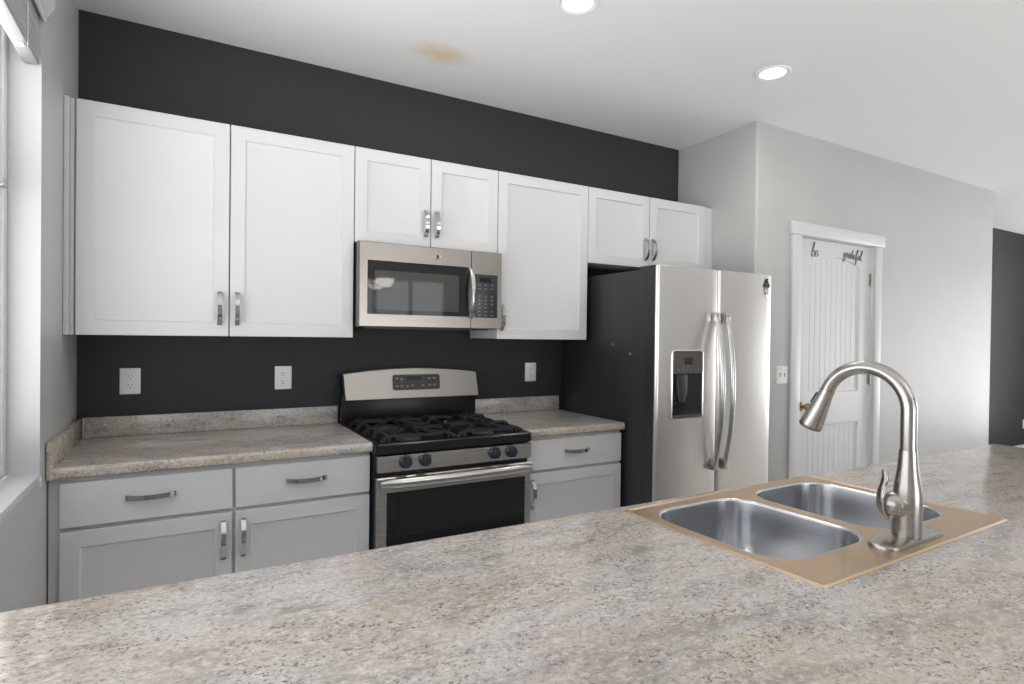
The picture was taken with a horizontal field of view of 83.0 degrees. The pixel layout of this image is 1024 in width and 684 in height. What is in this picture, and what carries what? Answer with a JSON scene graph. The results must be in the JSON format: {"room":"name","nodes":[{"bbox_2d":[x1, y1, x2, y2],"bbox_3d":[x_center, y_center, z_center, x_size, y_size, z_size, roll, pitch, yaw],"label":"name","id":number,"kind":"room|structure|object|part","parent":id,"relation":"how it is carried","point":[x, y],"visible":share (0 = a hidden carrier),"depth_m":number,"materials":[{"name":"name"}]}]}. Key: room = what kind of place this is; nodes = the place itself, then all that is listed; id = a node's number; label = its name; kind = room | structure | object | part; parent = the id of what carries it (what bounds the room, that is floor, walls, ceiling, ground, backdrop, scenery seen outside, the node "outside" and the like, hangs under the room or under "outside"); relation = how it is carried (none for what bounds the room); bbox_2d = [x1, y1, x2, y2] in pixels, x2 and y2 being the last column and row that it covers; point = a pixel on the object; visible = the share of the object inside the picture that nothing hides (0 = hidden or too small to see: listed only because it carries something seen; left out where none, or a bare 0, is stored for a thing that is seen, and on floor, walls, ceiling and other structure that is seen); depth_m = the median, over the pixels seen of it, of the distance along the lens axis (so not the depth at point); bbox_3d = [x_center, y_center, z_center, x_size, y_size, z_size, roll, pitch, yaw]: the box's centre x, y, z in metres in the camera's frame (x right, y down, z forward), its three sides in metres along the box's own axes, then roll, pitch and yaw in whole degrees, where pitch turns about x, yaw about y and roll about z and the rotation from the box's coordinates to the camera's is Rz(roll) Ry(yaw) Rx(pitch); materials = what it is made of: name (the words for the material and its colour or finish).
{"room":"kitchen","nodes":[
{"label":"kitchen","id":0,"kind":"room"},
{"bbox_2d":[0,0,78,611],"bbox_3d":[-0.286,0.011,-0.426,0.140,2.757,6.600,0,1,-30],"label":"wall","id":1,"kind":"structure","parent":0,"point":[41,361],"depth_m":1.83,"materials":[{"name":"grey paint"}]},
{"bbox_2d":[0,23,7,479],"bbox_3d":[-0.916,-0.333,0.628,0.062,1.540,2.665,0,1,-30],"label":"window","id":2,"kind":"structure","parent":1,"relation":"in","point":[3,35],"depth_m":1.76,"materials":[{"name":"white paint"}]},
{"bbox_2d":[0,474,41,523],"bbox_3d":[-0.873,0.461,0.661,0.086,0.047,2.697,0,1,-30],"label":"trim","id":3,"kind":"structure","parent":1,"relation":"attached to","point":[13,489],"depth_m":1.66,"materials":[{"name":"white paint"}]},
{"bbox_2d":[0,0,55,64],"bbox_3d":[-0.835,-0.971,0.666,0.096,0.258,2.688,0,1,-30],"label":"window blind","id":4,"kind":"object","parent":1,"relation":"attached to","point":[18,18],"visible":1,"depth_m":1.68,"materials":[{"name":"grey"}]},
{"bbox_3d":[-0.848,-0.858,0.660,0.038,0.016,2.648,0,1,-30],"label":"rail","id":5,"kind":"part","parent":4,"relation":"part of","materials":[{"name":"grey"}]},
{"bbox_2d":[76,10,678,422],"bbox_3d":[-0.387,-0.026,3.385,3.740,2.757,0.120,0,1,-30],"label":"wall","id":6,"kind":"structure","parent":0,"point":[121,62],"depth_m":2.94,"materials":[{"name":"grey paint"}]},
{"bbox_2d":[120,368,140,393],"bbox_3d":[-1.693,0.174,2.568,0.078,0.115,0.009,0,1,-30],"label":"wall outlet","id":7,"kind":"object","parent":6,"relation":"attached to","point":[130,378],"visible":1,"depth_m":2.57,"materials":[{"name":"white plastic"}]},
{"bbox_2d":[126,373,134,379],"bbox_3d":[-1.692,0.154,2.566,0.034,0.029,0.002,0,1,-30],"label":"receptacle","id":8,"kind":"object","parent":7,"relation":"attached to","point":[129,376],"depth_m":2.57,"materials":[{"name":"white plastic"}]},
{"bbox_2d":[126,382,134,388],"bbox_3d":[-1.692,0.193,2.566,0.034,0.029,0.002,0,1,-30],"label":"receptacle","id":9,"kind":"object","parent":7,"relation":"attached to","point":[129,385],"depth_m":2.57,"materials":[{"name":"white plastic"}]},
{"bbox_2d":[63,95,354,337],"bbox_3d":[-1.287,-0.475,2.579,1.090,0.897,0.373,0,1,-30],"label":"upper cabinet","id":10,"kind":"object","parent":6,"relation":"attached to","point":[174,225],"visible":1,"depth_m":2.41,"materials":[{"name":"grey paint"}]},
{"bbox_3d":[-1.432,-0.474,2.334,0.524,0.897,0.020,0,1,-30],"label":"cabinet door","id":11,"kind":"part","parent":10,"relation":"part of","materials":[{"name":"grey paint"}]},
{"bbox_3d":[-1.224,-0.141,2.426,0.017,0.142,0.035,0,1,-30],"label":"door pull","id":12,"kind":"part","parent":10,"relation":"part of","materials":[{"name":"silver metal"}]},
{"bbox_3d":[-1.166,-0.141,2.459,0.017,0.142,0.035,0,1,-30],"label":"door pull","id":13,"kind":"part","parent":10,"relation":"part of","materials":[{"name":"silver metal"}]},
{"bbox_3d":[-0.973,-0.471,2.596,0.522,0.897,0.020,0,1,-30],"label":"cabinet door","id":14,"kind":"part","parent":10,"relation":"part of","materials":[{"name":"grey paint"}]},
{"bbox_2d":[82,406,337,437],"bbox_3d":[-1.374,0.372,2.746,1.074,0.088,0.019,0,1,-30],"label":"backsplash","id":15,"kind":"structure","parent":6,"relation":"attached to","point":[108,426],"depth_m":2.70,"materials":[{"name":"stone"}]},
{"bbox_2d":[275,366,291,388],"bbox_3d":[-1.139,0.178,2.885,0.078,0.115,0.009,0,1,-30],"label":"wall outlet","id":16,"kind":"object","parent":6,"relation":"attached to","point":[283,374],"visible":1,"depth_m":2.88,"materials":[{"name":"white plastic"}]},
{"bbox_2d":[280,371,286,376],"bbox_3d":[-1.137,0.158,2.882,0.034,0.029,0.002,0,1,-30],"label":"receptacle","id":17,"kind":"object","parent":16,"relation":"attached to","point":[282,373],"depth_m":2.88,"materials":[{"name":"white plastic"}]},
{"bbox_2d":[280,379,286,384],"bbox_3d":[-1.138,0.197,2.882,0.034,0.029,0.002,0,1,-30],"label":"receptacle","id":18,"kind":"object","parent":16,"relation":"attached to","point":[282,381],"depth_m":2.88,"materials":[{"name":"white plastic"}]},
{"bbox_2d":[354,146,497,252],"bbox_3d":[-0.478,-0.695,3.036,0.762,0.446,0.373,0,1,-30],"label":"upper cabinet","id":19,"kind":"object","parent":6,"relation":"attached to","point":[399,198],"visible":0.84,"depth_m":2.88,"materials":[{"name":"grey paint"}]},
{"bbox_3d":[-0.576,-0.694,2.819,0.376,0.446,0.020,0,1,-30],"label":"door","id":20,"kind":"part","parent":19,"relation":"part of","materials":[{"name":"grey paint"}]},
{"bbox_3d":[-0.424,-0.589,2.875,0.017,0.142,0.035,0,1,-30],"label":"door pull","id":21,"kind":"part","parent":19,"relation":"part of","materials":[{"name":"silver metal"}]},
{"bbox_2d":[353,240,501,330],"bbox_3d":[-0.468,-0.267,3.006,0.754,0.404,0.446,0,1,-30],"label":"microwave","id":22,"kind":"object","parent":19,"relation":"attached to","point":[396,286],"visible":0.98,"depth_m":2.83,"materials":[{"name":"silver metal"}]},
{"bbox_3d":[-0.448,-0.255,2.816,0.514,0.250,0.003,0,1,-30],"label":"door glass","id":23,"kind":"part","parent":22,"relation":"part of","materials":[{"name":"black glass"}]},
{"bbox_3d":[-0.201,-0.246,2.928,0.024,0.254,0.045,0,1,-30],"label":"handle","id":24,"kind":"part","parent":22,"relation":"part of","materials":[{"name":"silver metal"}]},
{"bbox_3d":[-0.372,-0.589,2.904,0.017,0.142,0.035,0,1,-30],"label":"door pull","id":25,"kind":"part","parent":19,"relation":"part of","materials":[{"name":"silver metal"}]},
{"bbox_3d":[-0.244,-0.692,3.008,0.378,0.446,0.020,0,1,-30],"label":"door","id":26,"kind":"part","parent":19,"relation":"part of","materials":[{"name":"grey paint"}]},
{"bbox_2d":[475,395,558,413],"bbox_3d":[0.028,0.382,3.546,0.614,0.088,0.019,0,1,-30],"label":"backsplash","id":27,"kind":"structure","parent":6,"relation":"attached to","point":[531,403],"depth_m":3.53,"materials":[{"name":"stone"}]},
{"bbox_2d":[470,171,587,339],"bbox_3d":[0.110,-0.465,3.375,0.597,0.897,0.373,0,1,-30],"label":"upper cabinet","id":28,"kind":"object","parent":6,"relation":"attached to","point":[542,228],"visible":0.91,"depth_m":3.24,"materials":[{"name":"grey paint"}]},
{"bbox_3d":[-0.048,-0.131,3.097,0.017,0.142,0.035,0,1,-30],"label":"door pull","id":29,"kind":"part","parent":28,"relation":"part of","materials":[{"name":"silver metal"}]},
{"bbox_2d":[525,363,535,380],"bbox_3d":[0.116,0.186,3.600,0.078,0.115,0.009,0,1,-30],"label":"wall outlet","id":30,"kind":"object","parent":6,"relation":"attached to","point":[530,368],"visible":1,"depth_m":3.60,"materials":[{"name":"white plastic"}]},
{"bbox_2d":[587,187,712,272],"bbox_3d":[0.834,-0.686,3.784,1.058,0.444,0.373,0,1,-30],"label":"upper cabinet","id":31,"kind":"object","parent":6,"relation":"attached to","point":[627,232],"visible":0.78,"depth_m":3.61,"materials":[{"name":"grey paint"}]},
{"bbox_3d":[0.649,-0.686,3.517,0.472,0.444,0.020,0,1,-30],"label":"cabinet door","id":32,"kind":"part","parent":31,"relation":"part of","materials":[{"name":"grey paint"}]},
{"bbox_3d":[0.840,-0.576,3.596,0.017,0.142,0.035,0,1,-30],"label":"door pull","id":33,"kind":"part","parent":31,"relation":"part of","materials":[{"name":"silver metal"}]},
{"bbox_3d":[0.892,-0.576,3.626,0.017,0.142,0.035,0,1,-30],"label":"door pull","id":34,"kind":"part","parent":31,"relation":"part of","materials":[{"name":"silver metal"}]},
{"bbox_3d":[1.070,-0.683,3.758,0.488,0.444,0.020,0,1,-30],"label":"cabinet door","id":35,"kind":"part","parent":31,"relation":"part of","materials":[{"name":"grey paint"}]},
{"bbox_2d":[76,0,1023,234],"bbox_3d":[4.228,-1.376,2.194,10.560,0.080,6.960,0,1,-30],"label":"ceiling","id":36,"kind":"structure","parent":0,"point":[934,86],"depth_m":2.83,"materials":[{"name":"paint"}]},
{"bbox_2d":[556,0,599,14],"bbox_3d":[0.269,-1.383,2.365,0.176,0.008,0.176,0,1,-30],"label":"recessed light","id":37,"kind":"object","parent":36,"relation":"in","point":[570,7],"visible":1,"depth_m":2.39,"materials":[{"name":"white"}]},
{"bbox_2d":[563,0,592,11],"bbox_3d":[0.269,-1.384,2.365,0.125,0.003,0.125,0,1,-30],"label":"diffuser","id":38,"kind":"object","parent":37,"relation":"attached to","point":[568,5],"depth_m":2.38,"materials":[{"name":"white plastic"}]},
{"bbox_2d":[754,65,791,80],"bbox_3d":[1.338,-1.375,2.970,0.176,0.008,0.176,0,1,-30],"label":"recessed light","id":39,"kind":"object","parent":36,"relation":"in","point":[776,72],"visible":1,"depth_m":2.96,"materials":[{"name":"white"}]},
{"bbox_2d":[760,68,785,78],"bbox_3d":[1.338,-1.377,2.970,0.125,0.003,0.125,0,1,-30],"label":"diffuser","id":40,"kind":"object","parent":39,"relation":"attached to","point":[768,73],"depth_m":2.97,"materials":[{"name":"white"}]},
{"bbox_2d":[678,121,993,481],"bbox_3d":[2.740,0.000,4.772,3.239,2.757,0.767,0,1,-30],"label":"wall","id":41,"kind":"structure","parent":0,"point":[757,178],"depth_m":4.39,"materials":[{"name":"grey paint"}]},
{"bbox_2d":[776,366,787,383],"bbox_3d":[1.760,0.214,3.766,0.114,0.115,0.017,0,1,-30],"label":"light switch","id":42,"kind":"object","parent":41,"relation":"attached to","point":[781,371],"visible":1,"depth_m":3.76,"materials":[{"name":"white plastic"}]},
{"bbox_2d":[799,238,872,475],"bbox_3d":[2.289,0.334,4.084,0.888,2.067,0.106,0,1,-30],"label":"door","id":43,"kind":"structure","parent":41,"relation":"in","point":[835,305],"depth_m":4.12,"materials":[{"name":"white paint"}]},
{"bbox_3d":[1.965,0.435,3.881,0.064,0.064,0.070,0,1,-30],"label":"knob","id":44,"kind":"part","parent":43,"relation":"part of","materials":[{"name":"brown metal"}]},
{"bbox_2d":[811,242,818,256],"bbox_3d":[2.073,-0.633,3.961,0.088,0.105,0.005,0,1,-30],"label":"decal","id":45,"kind":"object","parent":43,"relation":"attached to","point":[813,250],"visible":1,"depth_m":3.96,"materials":[{"name":"black plastic"}]},
{"bbox_3d":[2.264,0.871,4.110,0.608,0.596,0.018,0,1,-30],"label":"panel","id":46,"kind":"part","parent":43,"relation":"part of","materials":[{"name":"white paint"}]},
{"bbox_3d":[2.276,-0.124,4.101,0.608,0.966,0.018,0,1,-30],"label":"panel","id":47,"kind":"part","parent":43,"relation":"part of","materials":[{"name":"white paint"}]},
{"bbox_2d":[842,250,862,264],"bbox_3d":[2.461,-0.616,4.183,0.247,0.114,0.005,0,1,-30],"label":"decal","id":48,"kind":"object","parent":43,"relation":"attached to","point":[852,255],"visible":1,"depth_m":4.19,"materials":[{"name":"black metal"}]},
{"bbox_2d":[787,220,885,477],"bbox_3d":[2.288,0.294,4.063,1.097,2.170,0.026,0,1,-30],"label":"trim","id":49,"kind":"structure","parent":41,"relation":"attached to","point":[798,229],"depth_m":3.84,"materials":[{"name":"white paint"}]},
{"bbox_2d":[988,228,1023,445],"bbox_3d":[5.468,0.014,6.838,3.787,2.757,0.120,0,1,-30],"label":"wall","id":50,"kind":"structure","parent":0,"point":[1006,390],"depth_m":7.12,"materials":[{"name":"grey paint"}]},
{"bbox_3d":[4.192,1.446,2.221,10.560,0.050,6.960,0,1,-30],"label":"floor","id":51,"kind":"structure","parent":0,"visible":0},
{"bbox_2d":[48,452,369,603],"bbox_3d":[-1.228,0.906,2.462,1.089,0.890,0.672,0,1,-30],"label":"base cabinet","id":52,"kind":"object","parent":51,"relation":"on","point":[108,534],"visible":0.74,"depth_m":2.15,"materials":[{"name":"grey paint"}]},
{"bbox_3d":[-1.302,0.942,2.087,0.526,0.593,0.020,0,1,-30],"label":"cabinet door","id":53,"kind":"part","parent":52,"relation":"part of","materials":[{"name":"grey paint"}]},
{"bbox_3d":[-1.297,0.555,2.083,0.526,0.152,0.020,0,1,-30],"label":"drawer","id":54,"kind":"part","parent":52,"relation":"part of","materials":[{"name":"grey paint"}]},
{"bbox_3d":[-1.283,0.549,2.058,0.155,0.017,0.036,0,1,-30],"label":"drawer pull","id":55,"kind":"part","parent":52,"relation":"part of","materials":[{"name":"silver metal"}]},
{"bbox_2d":[46,406,372,480],"bbox_3d":[-1.226,0.396,2.466,1.094,0.126,0.653,0,1,-30],"label":"countertop","id":56,"kind":"structure","parent":52,"relation":"on","point":[108,445],"depth_m":2.44,"materials":[{"name":"stone"}]},
{"bbox_3d":[-1.084,0.748,2.176,0.017,0.147,0.036,0,1,-30],"label":"door pull","id":57,"kind":"part","parent":52,"relation":"part of","materials":[{"name":"silver metal"}]},
{"bbox_3d":[-1.024,0.749,2.210,0.017,0.147,0.036,0,1,-30],"label":"door pull","id":58,"kind":"part","parent":52,"relation":"part of","materials":[{"name":"silver metal"}]},
{"bbox_3d":[-0.840,0.945,2.350,0.518,0.593,0.020,0,1,-30],"label":"cabinet door","id":59,"kind":"part","parent":52,"relation":"part of","materials":[{"name":"grey paint"}]},
{"bbox_3d":[-0.835,0.559,2.347,0.518,0.152,0.020,0,1,-30],"label":"drawer","id":60,"kind":"part","parent":52,"relation":"part of","materials":[{"name":"grey paint"}]},
{"bbox_3d":[-0.821,0.552,2.322,0.155,0.017,0.036,0,1,-30],"label":"drawer pull","id":61,"kind":"part","parent":52,"relation":"part of","materials":[{"name":"silver metal"}]},
{"bbox_2d":[339,366,533,549],"bbox_3d":[-0.387,0.749,2.879,0.771,1.217,0.729,0,1,-30],"label":"gas range","id":62,"kind":"object","parent":51,"relation":"on","point":[439,468],"visible":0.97,"depth_m":2.69,"materials":[{"name":"silver metal"}]},
{"bbox_3d":[-0.448,0.515,2.472,0.057,0.057,0.040,0,1,-30],"label":"burner knob","id":63,"kind":"part","parent":62,"relation":"part of","materials":[{"name":"grey plastic"}]},
{"bbox_3d":[-0.472,0.436,2.641,0.116,0.015,0.116,0,1,-30],"label":"burner","id":64,"kind":"part","parent":62,"relation":"part of","materials":[{"name":"grey metal"}]},
{"bbox_3d":[-0.529,0.221,3.136,0.761,0.160,0.031,0,1,-30],"label":"console panel","id":65,"kind":"part","parent":62,"relation":"part of","materials":[{"name":"silver metal"}]},
{"bbox_3d":[-0.371,0.516,2.516,0.057,0.057,0.040,0,1,-30],"label":"burner knob","id":66,"kind":"part","parent":62,"relation":"part of","materials":[{"name":"grey plastic"}]},
{"bbox_2d":[344,418,530,455],"bbox_3d":[-0.383,0.453,2.869,0.765,0.048,0.594,0,1,-30],"label":"cooktop","id":67,"kind":"object","parent":62,"relation":"in","point":[457,441],"depth_m":2.66,"materials":[{"name":"black metal"}]},
{"bbox_2d":[369,452,526,549],"bbox_3d":[-0.416,0.909,2.921,0.761,0.895,0.627,0,1,-30],"label":"oven","id":68,"kind":"object","parent":62,"relation":"in","point":[373,458],"depth_m":2.50,"materials":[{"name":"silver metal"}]},
{"bbox_3d":[-0.249,0.874,2.634,0.760,0.594,0.033,0,1,-30],"label":"oven door","id":69,"kind":"part","parent":62,"relation":"part of","materials":[{"name":"silver metal"}]},
{"bbox_3d":[-0.244,0.521,2.632,0.756,0.075,0.035,0,1,-30],"label":"control panel","id":70,"kind":"part","parent":62,"relation":"part of","materials":[{"name":"silver metal"}]},
{"bbox_3d":[-0.237,0.875,2.623,0.681,0.462,0.002,0,1,-30],"label":"oven glass","id":71,"kind":"part","parent":62,"relation":"part of","materials":[{"name":"black glass"}]},
{"bbox_3d":[-0.223,0.597,2.587,0.742,0.043,0.065,0,1,-30],"label":"oven handle","id":72,"kind":"part","parent":62,"relation":"part of","materials":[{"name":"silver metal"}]},
{"bbox_3d":[-0.141,0.439,2.830,0.108,0.015,0.108,0,1,-30],"label":"burner","id":73,"kind":"part","parent":62,"relation":"part of","materials":[{"name":"grey metal"}]},
{"bbox_3d":[-0.073,0.518,2.686,0.057,0.057,0.040,0,1,-30],"label":"burner knob","id":74,"kind":"part","parent":62,"relation":"part of","materials":[{"name":"grey plastic"}]},
{"bbox_3d":[0.005,0.518,2.731,0.057,0.057,0.040,0,1,-30],"label":"burner knob","id":75,"kind":"part","parent":62,"relation":"part of","materials":[{"name":"grey plastic"}]},
{"bbox_2d":[527,430,620,522],"bbox_3d":[0.182,0.916,3.266,0.606,0.890,0.672,0,1,-30],"label":"base cabinet","id":76,"kind":"object","parent":51,"relation":"on","point":[579,473],"visible":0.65,"depth_m":3.00,"materials":[{"name":"grey paint"}]},
{"bbox_3d":[0.108,0.757,2.855,0.017,0.147,0.036,0,1,-30],"label":"door pull","id":77,"kind":"part","parent":76,"relation":"part of","materials":[{"name":"silver metal"}]},
{"bbox_2d":[475,395,624,437],"bbox_3d":[0.184,0.406,3.272,0.614,0.126,0.650,0,1,-30],"label":"countertop","id":78,"kind":"structure","parent":76,"relation":"on","point":[541,416],"depth_m":3.32,"materials":[{"name":"stone"}]},
{"bbox_3d":[0.331,0.567,3.011,0.596,0.152,0.020,0,1,-30],"label":"drawer","id":79,"kind":"part","parent":76,"relation":"part of","materials":[{"name":"grey paint"}]},
{"bbox_3d":[0.326,0.953,3.015,0.596,0.593,0.020,0,1,-30],"label":"cabinet door","id":80,"kind":"part","parent":76,"relation":"part of","materials":[{"name":"grey paint"}]},
{"bbox_3d":[0.345,0.560,2.987,0.155,0.017,0.036,0,1,-30],"label":"drawer pull","id":81,"kind":"part","parent":76,"relation":"part of","materials":[{"name":"silver metal"}]},
{"bbox_2d":[563,264,770,506],"bbox_3d":[0.941,0.482,3.512,0.905,1.772,0.918,0,1,-30],"label":"refrigerator","id":82,"kind":"object","parent":51,"relation":"on","point":[679,356],"visible":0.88,"depth_m":3.15,"materials":[{"name":"grey metal"}]},
{"bbox_2d":[563,269,645,506],"bbox_3d":[0.898,0.490,3.587,0.897,1.752,0.745,0,1,-30],"label":"panel","id":83,"kind":"object","parent":82,"relation":"in","point":[605,372],"depth_m":3.22,"materials":[{"name":"grey"}]},
{"bbox_3d":[0.910,0.450,3.105,0.448,1.693,0.084,0,1,-30],"label":"freezer door","id":84,"kind":"part","parent":82,"relation":"part of","materials":[{"name":"silver metal"}]},
{"bbox_3d":[0.931,0.109,3.055,0.212,0.115,0.007,0,1,-30],"label":"dispenser panel","id":85,"kind":"part","parent":82,"relation":"part of","materials":[{"name":"grey plastic"}]},
{"bbox_3d":[1.118,0.269,3.121,0.033,0.815,0.069,0,1,-30],"label":"fridge handle","id":86,"kind":"part","parent":82,"relation":"part of","materials":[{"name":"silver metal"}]},
{"bbox_3d":[1.187,0.269,3.161,0.033,0.815,0.069,0,1,-30],"label":"fridge handle","id":87,"kind":"part","parent":82,"relation":"part of","materials":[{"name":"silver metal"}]},
{"bbox_3d":[1.306,0.453,3.331,0.451,1.693,0.084,0,1,-30],"label":"fresh food door","id":88,"kind":"part","parent":82,"relation":"part of","materials":[{"name":"silver metal"}]},
{"bbox_2d":[764,279,769,297],"bbox_3d":[1.483,-0.313,3.370,0.052,0.113,0.007,0,1,-30],"label":"magnet","id":89,"kind":"object","parent":82,"relation":"attached to","point":[766,284],"visible":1,"depth_m":3.37,"materials":[{"name":"black metal"}]},
{"bbox_3d":[0.816,0.948,1.494,3.668,0.876,0.721,0,1,-29],"label":"cabinet","id":90,"kind":"object","parent":51,"relation":"on","visible":0},
{"bbox_2d":[0,444,1023,683],"bbox_3d":[0.911,0.493,1.369,3.710,0.038,1.062,0,1,-29],"label":"countertop","id":91,"kind":"structure","parent":90,"relation":"on","point":[615,595],"depth_m":0.99,"materials":[{"name":"stone"}]},
{"bbox_2d":[625,475,1006,587],"bbox_3d":[0.816,0.565,1.571,0.854,0.198,0.566,0,1,-31],"label":"sink","id":92,"kind":"object","parent":91,"relation":"in","point":[817,531],"visible":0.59,"depth_m":1.62,"materials":[{"name":"silver metal"}]},
{"bbox_2d":[799,361,943,551],"bbox_3d":[0.885,0.258,1.484,0.264,0.423,0.304,0,1,-31],"label":"kitchen faucet","id":93,"kind":"object","parent":92,"relation":"on","point":[904,503],"visible":1,"depth_m":1.38,"materials":[{"name":"silver metal"}]},
{"bbox_3d":[0.894,0.367,1.396,0.025,0.121,0.034,1,1,7],"label":"lever","id":94,"kind":"part","parent":93,"relation":"part of","materials":[{"name":"silver metal"}]},
{"bbox_3d":[0.943,0.467,1.385,0.264,0.009,0.069,0,1,-31],"label":"deck plate","id":95,"kind":"part","parent":93,"relation":"part of","materials":[{"name":"silver metal"}]},
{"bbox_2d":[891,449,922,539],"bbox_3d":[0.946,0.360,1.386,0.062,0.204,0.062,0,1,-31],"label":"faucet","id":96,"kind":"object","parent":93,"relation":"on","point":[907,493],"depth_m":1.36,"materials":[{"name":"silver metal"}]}
]}

